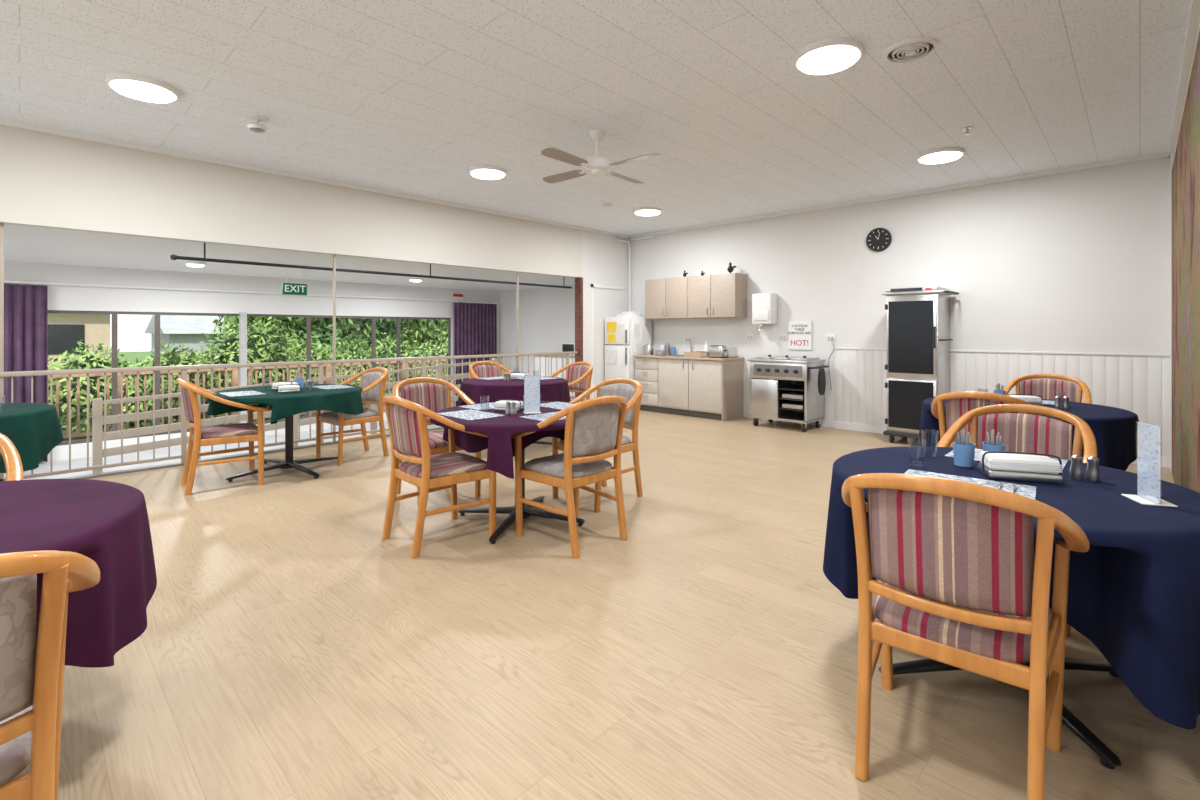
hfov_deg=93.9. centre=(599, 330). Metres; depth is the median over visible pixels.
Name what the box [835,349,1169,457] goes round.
wainscoting
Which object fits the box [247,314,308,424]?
window
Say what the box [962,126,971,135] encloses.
sprinkler head
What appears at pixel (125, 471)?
trim floor edge
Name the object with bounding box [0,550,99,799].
dining chair
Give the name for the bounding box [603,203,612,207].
smoke detector
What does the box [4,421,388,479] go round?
floor
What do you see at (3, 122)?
crown molding
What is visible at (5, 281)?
track
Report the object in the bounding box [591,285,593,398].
trim
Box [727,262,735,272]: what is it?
ornament
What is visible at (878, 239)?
wall clock
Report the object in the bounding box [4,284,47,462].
curtain
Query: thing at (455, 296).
notice sign
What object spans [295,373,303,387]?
caddy
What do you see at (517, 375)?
napkin dispenser
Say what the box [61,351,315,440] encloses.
lawn
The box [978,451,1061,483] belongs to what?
napkin dispenser
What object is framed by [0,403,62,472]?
dining table
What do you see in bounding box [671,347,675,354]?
storage jar
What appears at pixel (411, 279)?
ceiling light
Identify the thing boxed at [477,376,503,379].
placemat
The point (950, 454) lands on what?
placemat
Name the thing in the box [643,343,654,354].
kettle
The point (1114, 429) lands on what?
dining table
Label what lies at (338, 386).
placemat
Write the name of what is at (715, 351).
toaster
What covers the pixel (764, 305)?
boiler
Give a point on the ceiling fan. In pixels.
(597, 164)
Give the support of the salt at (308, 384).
on the dining table at (341, 400)
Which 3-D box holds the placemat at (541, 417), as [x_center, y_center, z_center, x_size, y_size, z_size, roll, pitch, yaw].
[-0.278,0.549,3.630,0.400,0.002,0.270,0,0,-44]
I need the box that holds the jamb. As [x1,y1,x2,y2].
[575,277,582,396]
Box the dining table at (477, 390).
[457,376,570,444]
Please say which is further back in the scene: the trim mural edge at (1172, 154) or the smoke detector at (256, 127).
the trim mural edge at (1172, 154)
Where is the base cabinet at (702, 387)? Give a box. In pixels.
[633,339,743,420]
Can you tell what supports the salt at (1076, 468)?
on the dining table at (1134, 594)
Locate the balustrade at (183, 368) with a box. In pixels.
[0,223,577,480]
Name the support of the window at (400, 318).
in the wall at (60, 297)
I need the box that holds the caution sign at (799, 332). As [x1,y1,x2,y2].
[788,321,811,349]
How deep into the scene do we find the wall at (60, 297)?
8.90 m
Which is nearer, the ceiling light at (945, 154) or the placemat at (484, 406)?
the placemat at (484, 406)
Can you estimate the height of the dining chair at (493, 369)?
0.918 m
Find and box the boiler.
[752,293,776,331]
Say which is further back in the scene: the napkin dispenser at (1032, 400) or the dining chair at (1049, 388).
the dining chair at (1049, 388)
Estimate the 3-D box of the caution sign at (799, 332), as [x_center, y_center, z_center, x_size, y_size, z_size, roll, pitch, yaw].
[2.795,0.060,7.840,0.340,0.400,0.015,0,0,44]
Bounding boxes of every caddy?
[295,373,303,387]
[953,429,974,466]
[982,429,1005,450]
[994,383,1005,394]
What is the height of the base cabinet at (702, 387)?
1.174 m
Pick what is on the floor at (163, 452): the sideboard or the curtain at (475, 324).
the sideboard
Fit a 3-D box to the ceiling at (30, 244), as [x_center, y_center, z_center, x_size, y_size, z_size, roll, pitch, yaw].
[-4.949,-0.950,7.343,3.880,0.100,11.700,0,0,44]
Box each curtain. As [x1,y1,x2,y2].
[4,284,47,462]
[453,302,496,405]
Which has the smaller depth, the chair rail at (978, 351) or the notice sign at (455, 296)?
the chair rail at (978, 351)
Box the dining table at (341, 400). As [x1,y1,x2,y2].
[207,384,363,481]
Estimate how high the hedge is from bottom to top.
3.114 m
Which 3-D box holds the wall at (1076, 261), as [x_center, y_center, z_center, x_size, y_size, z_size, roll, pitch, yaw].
[1.612,0.025,9.073,10.925,3.450,0.100,0,0,44]
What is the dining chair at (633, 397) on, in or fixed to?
on the floor at (288, 649)
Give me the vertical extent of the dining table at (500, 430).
0.748 m
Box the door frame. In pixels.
[591,284,624,289]
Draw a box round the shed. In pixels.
[144,315,237,363]
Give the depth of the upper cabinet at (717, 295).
8.62 m
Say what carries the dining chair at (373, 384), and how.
on the floor at (288, 649)
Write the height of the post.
2.050 m
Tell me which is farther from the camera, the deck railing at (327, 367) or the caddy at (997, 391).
the deck railing at (327, 367)
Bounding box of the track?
[4,280,498,303]
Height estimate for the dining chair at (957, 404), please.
0.918 m
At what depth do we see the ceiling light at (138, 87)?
3.81 m
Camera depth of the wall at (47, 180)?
5.93 m
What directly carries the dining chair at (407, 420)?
on the floor at (288, 649)
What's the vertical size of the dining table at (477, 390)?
0.748 m
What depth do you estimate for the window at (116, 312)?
8.15 m
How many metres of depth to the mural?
3.53 m
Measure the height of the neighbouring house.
3.800 m
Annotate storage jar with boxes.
[665,343,669,354]
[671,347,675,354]
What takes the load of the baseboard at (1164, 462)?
attached to the wall at (1076, 261)
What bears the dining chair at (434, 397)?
on the floor at (288, 649)
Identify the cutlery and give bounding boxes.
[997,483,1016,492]
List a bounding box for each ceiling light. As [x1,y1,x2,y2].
[105,73,179,102]
[185,261,204,266]
[409,278,421,281]
[468,165,506,179]
[633,207,661,215]
[794,37,863,74]
[916,147,964,163]
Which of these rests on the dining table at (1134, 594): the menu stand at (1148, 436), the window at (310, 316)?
the menu stand at (1148, 436)
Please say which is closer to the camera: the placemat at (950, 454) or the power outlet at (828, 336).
the placemat at (950, 454)
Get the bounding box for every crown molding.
[0,119,628,237]
[628,152,1168,238]
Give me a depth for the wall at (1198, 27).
3.61 m
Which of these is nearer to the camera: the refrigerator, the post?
the post
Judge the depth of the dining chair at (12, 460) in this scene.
2.30 m
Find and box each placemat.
[220,391,264,396]
[312,384,352,388]
[437,409,505,419]
[458,402,523,409]
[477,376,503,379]
[520,412,565,420]
[540,376,556,379]
[540,402,572,409]
[904,469,1035,499]
[945,449,1067,470]
[1040,400,1061,404]
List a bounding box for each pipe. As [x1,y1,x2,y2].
[616,239,630,310]
[631,236,653,240]
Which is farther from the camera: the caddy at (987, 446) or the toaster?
the toaster
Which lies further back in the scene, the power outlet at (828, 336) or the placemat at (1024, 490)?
the power outlet at (828, 336)
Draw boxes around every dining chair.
[0,433,22,480]
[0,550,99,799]
[176,378,270,495]
[316,367,388,465]
[382,396,495,557]
[392,377,480,504]
[469,361,512,378]
[512,396,627,557]
[548,361,592,402]
[552,378,642,512]
[842,473,1089,799]
[931,391,1039,446]
[936,404,1096,635]
[1004,374,1091,403]
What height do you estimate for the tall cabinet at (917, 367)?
1.789 m
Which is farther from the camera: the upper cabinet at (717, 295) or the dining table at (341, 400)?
the upper cabinet at (717, 295)
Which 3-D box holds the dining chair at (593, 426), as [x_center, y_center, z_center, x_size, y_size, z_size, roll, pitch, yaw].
[-0.168,0.845,3.537,0.625,0.918,0.625,0,0,-44]
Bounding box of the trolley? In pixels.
[748,355,828,431]
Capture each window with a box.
[48,310,114,445]
[115,311,157,439]
[158,312,238,434]
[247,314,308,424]
[309,315,373,416]
[374,316,398,380]
[399,317,450,391]
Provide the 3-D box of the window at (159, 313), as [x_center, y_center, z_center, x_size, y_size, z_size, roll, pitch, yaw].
[-6.220,0.635,8.742,0.050,1.830,1.090,0,0,44]
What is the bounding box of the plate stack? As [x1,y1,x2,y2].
[654,350,667,354]
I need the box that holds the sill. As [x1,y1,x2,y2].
[42,412,386,462]
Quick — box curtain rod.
[170,243,571,288]
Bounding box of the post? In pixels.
[239,312,246,422]
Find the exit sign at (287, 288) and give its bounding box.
[282,263,306,294]
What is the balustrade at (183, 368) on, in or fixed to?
on the trim
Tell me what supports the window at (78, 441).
in the wall at (60, 297)
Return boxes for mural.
[1172,31,1199,492]
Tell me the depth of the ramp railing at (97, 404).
6.59 m
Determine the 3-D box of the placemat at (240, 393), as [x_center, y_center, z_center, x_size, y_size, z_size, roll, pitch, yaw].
[-3.145,0.549,4.922,0.400,0.002,0.270,0,0,44]
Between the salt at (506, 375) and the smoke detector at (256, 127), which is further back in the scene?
the salt at (506, 375)
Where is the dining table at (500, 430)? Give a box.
[430,401,584,543]
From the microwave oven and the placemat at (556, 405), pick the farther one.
the microwave oven
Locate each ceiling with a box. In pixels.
[0,0,1190,235]
[4,224,574,290]
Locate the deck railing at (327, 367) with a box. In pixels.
[48,359,446,437]
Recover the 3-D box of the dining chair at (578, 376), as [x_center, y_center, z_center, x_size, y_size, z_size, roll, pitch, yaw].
[-0.425,0.845,6.904,0.625,0.918,0.625,0,0,-42]
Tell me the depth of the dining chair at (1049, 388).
5.00 m
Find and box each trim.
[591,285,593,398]
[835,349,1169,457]
[1168,0,1199,156]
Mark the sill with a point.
(61, 452)
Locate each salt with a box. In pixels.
[305,380,311,389]
[504,373,510,380]
[505,401,516,414]
[1054,396,1069,408]
[1070,455,1099,480]
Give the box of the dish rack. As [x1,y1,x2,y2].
[709,346,737,357]
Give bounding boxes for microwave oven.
[562,342,574,355]
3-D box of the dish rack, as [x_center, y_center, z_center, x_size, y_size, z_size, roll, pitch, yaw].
[1.869,0.314,8.450,0.340,0.160,0.280,0,0,44]
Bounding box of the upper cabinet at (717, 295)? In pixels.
[645,273,746,318]
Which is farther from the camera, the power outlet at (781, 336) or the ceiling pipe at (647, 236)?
the ceiling pipe at (647, 236)
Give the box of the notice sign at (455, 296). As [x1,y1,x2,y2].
[452,293,463,299]
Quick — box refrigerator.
[605,316,651,388]
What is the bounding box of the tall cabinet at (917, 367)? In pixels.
[882,286,958,442]
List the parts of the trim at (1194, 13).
cornice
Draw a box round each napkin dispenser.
[272,381,296,390]
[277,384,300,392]
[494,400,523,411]
[510,372,528,379]
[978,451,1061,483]
[1008,394,1041,405]
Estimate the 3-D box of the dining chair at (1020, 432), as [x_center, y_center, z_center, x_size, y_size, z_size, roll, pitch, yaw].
[2.026,0.845,2.747,0.625,0.918,0.625,0,0,-42]
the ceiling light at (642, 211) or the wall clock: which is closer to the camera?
the wall clock
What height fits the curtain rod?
0.210 m
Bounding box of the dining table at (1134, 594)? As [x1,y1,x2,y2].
[823,446,1199,769]
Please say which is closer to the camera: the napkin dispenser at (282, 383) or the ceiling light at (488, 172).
the napkin dispenser at (282, 383)
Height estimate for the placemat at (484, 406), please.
0.002 m
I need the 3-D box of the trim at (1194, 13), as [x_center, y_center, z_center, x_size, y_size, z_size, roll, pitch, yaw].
[1.399,-1.677,1.152,0.035,0.045,11.600,0,0,44]
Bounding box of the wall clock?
[866,228,891,251]
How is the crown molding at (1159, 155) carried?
attached to the wall at (1076, 261)
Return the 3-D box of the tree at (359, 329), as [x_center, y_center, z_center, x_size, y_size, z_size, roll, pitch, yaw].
[-8.050,-0.311,16.394,3.408,4.637,5.470,0,0,41]
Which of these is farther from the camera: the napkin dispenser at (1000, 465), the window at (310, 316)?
the window at (310, 316)
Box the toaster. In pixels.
[709,345,726,357]
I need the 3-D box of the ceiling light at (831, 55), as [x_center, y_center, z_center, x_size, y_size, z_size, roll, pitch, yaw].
[1.401,-1.670,3.441,0.400,0.060,0.400,0,0,44]
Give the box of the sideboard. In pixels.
[535,354,574,396]
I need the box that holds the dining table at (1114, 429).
[919,397,1138,470]
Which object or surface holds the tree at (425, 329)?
on the lawn
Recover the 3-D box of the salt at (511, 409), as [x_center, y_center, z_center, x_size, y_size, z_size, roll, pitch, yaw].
[-0.585,0.506,3.683,0.086,0.088,0.039,0,0,31]
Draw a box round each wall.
[0,125,628,399]
[4,261,499,406]
[500,157,1169,427]
[1174,16,1199,156]
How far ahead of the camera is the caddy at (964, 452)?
2.27 m
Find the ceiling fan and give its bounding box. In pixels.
[541,129,660,183]
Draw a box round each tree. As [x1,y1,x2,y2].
[212,316,417,358]
[377,335,415,353]
[401,319,447,351]
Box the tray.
[684,351,707,357]
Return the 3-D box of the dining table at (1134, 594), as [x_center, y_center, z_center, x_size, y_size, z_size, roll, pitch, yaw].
[1.505,0.926,2.115,1.212,0.748,1.204,0,0,44]
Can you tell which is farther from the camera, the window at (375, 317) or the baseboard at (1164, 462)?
the window at (375, 317)
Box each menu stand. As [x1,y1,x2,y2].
[523,376,540,413]
[1121,422,1177,506]
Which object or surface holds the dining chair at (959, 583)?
on the floor at (288, 649)
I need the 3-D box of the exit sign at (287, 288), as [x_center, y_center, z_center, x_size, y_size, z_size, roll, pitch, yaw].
[-4.088,-0.693,7.499,0.043,0.415,0.300,0,0,44]
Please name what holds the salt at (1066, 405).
on the dining table at (1114, 429)
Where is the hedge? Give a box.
[48,316,447,439]
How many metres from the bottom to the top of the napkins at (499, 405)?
0.079 m
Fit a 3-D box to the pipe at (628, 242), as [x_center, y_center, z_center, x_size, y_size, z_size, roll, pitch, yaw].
[0.412,-0.201,9.855,0.046,2.803,0.361,0,0,44]
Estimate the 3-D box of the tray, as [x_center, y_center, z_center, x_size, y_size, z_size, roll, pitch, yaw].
[1.452,0.354,8.478,0.310,0.080,0.200,0,0,44]
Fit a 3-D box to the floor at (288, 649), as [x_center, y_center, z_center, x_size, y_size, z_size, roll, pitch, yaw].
[-1.018,1.360,3.551,7.045,0.120,11.700,0,0,44]
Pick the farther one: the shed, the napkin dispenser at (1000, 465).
the shed
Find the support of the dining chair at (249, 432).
on the floor at (288, 649)
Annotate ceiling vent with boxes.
[883,37,938,62]
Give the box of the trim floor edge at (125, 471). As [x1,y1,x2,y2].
[59,426,443,478]
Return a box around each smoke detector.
[246,114,267,132]
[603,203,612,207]
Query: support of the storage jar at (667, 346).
in the base cabinet at (702, 387)
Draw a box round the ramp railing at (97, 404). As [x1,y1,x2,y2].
[92,358,499,473]
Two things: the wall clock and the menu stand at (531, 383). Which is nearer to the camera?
the menu stand at (531, 383)
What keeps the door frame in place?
attached to the wall at (47, 180)
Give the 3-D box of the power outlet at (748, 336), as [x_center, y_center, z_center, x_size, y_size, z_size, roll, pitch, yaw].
[2.245,0.080,8.378,0.120,0.080,0.018,0,0,44]
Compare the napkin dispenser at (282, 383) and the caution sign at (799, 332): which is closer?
the napkin dispenser at (282, 383)
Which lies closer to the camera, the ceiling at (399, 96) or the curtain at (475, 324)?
the ceiling at (399, 96)
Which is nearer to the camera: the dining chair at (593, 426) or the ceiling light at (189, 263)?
the dining chair at (593, 426)
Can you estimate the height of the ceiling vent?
0.022 m
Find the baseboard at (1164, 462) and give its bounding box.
[834,421,1169,467]
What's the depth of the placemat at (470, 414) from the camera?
3.68 m
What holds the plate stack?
in the base cabinet at (702, 387)
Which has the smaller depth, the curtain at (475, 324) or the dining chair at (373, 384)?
the dining chair at (373, 384)
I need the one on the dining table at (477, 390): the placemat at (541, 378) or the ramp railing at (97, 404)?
the placemat at (541, 378)
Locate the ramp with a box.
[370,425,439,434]
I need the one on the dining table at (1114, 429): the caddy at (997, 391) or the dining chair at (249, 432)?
the caddy at (997, 391)
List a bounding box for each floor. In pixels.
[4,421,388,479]
[11,410,1199,799]
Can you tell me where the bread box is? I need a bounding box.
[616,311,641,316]
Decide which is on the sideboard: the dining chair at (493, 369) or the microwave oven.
the microwave oven
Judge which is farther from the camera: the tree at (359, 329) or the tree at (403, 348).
the tree at (403, 348)
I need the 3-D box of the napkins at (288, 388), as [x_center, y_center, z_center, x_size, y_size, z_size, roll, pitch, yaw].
[-2.793,0.514,5.027,0.184,0.074,0.105,0,0,-36]
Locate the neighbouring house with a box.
[48,313,109,369]
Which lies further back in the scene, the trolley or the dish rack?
the dish rack
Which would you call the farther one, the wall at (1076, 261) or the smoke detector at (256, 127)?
the wall at (1076, 261)
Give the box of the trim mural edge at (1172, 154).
[1170,152,1173,470]
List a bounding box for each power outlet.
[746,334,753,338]
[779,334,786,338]
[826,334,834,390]
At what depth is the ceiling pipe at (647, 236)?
9.74 m
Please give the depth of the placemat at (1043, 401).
4.30 m
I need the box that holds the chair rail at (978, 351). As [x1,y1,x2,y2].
[834,347,1169,356]

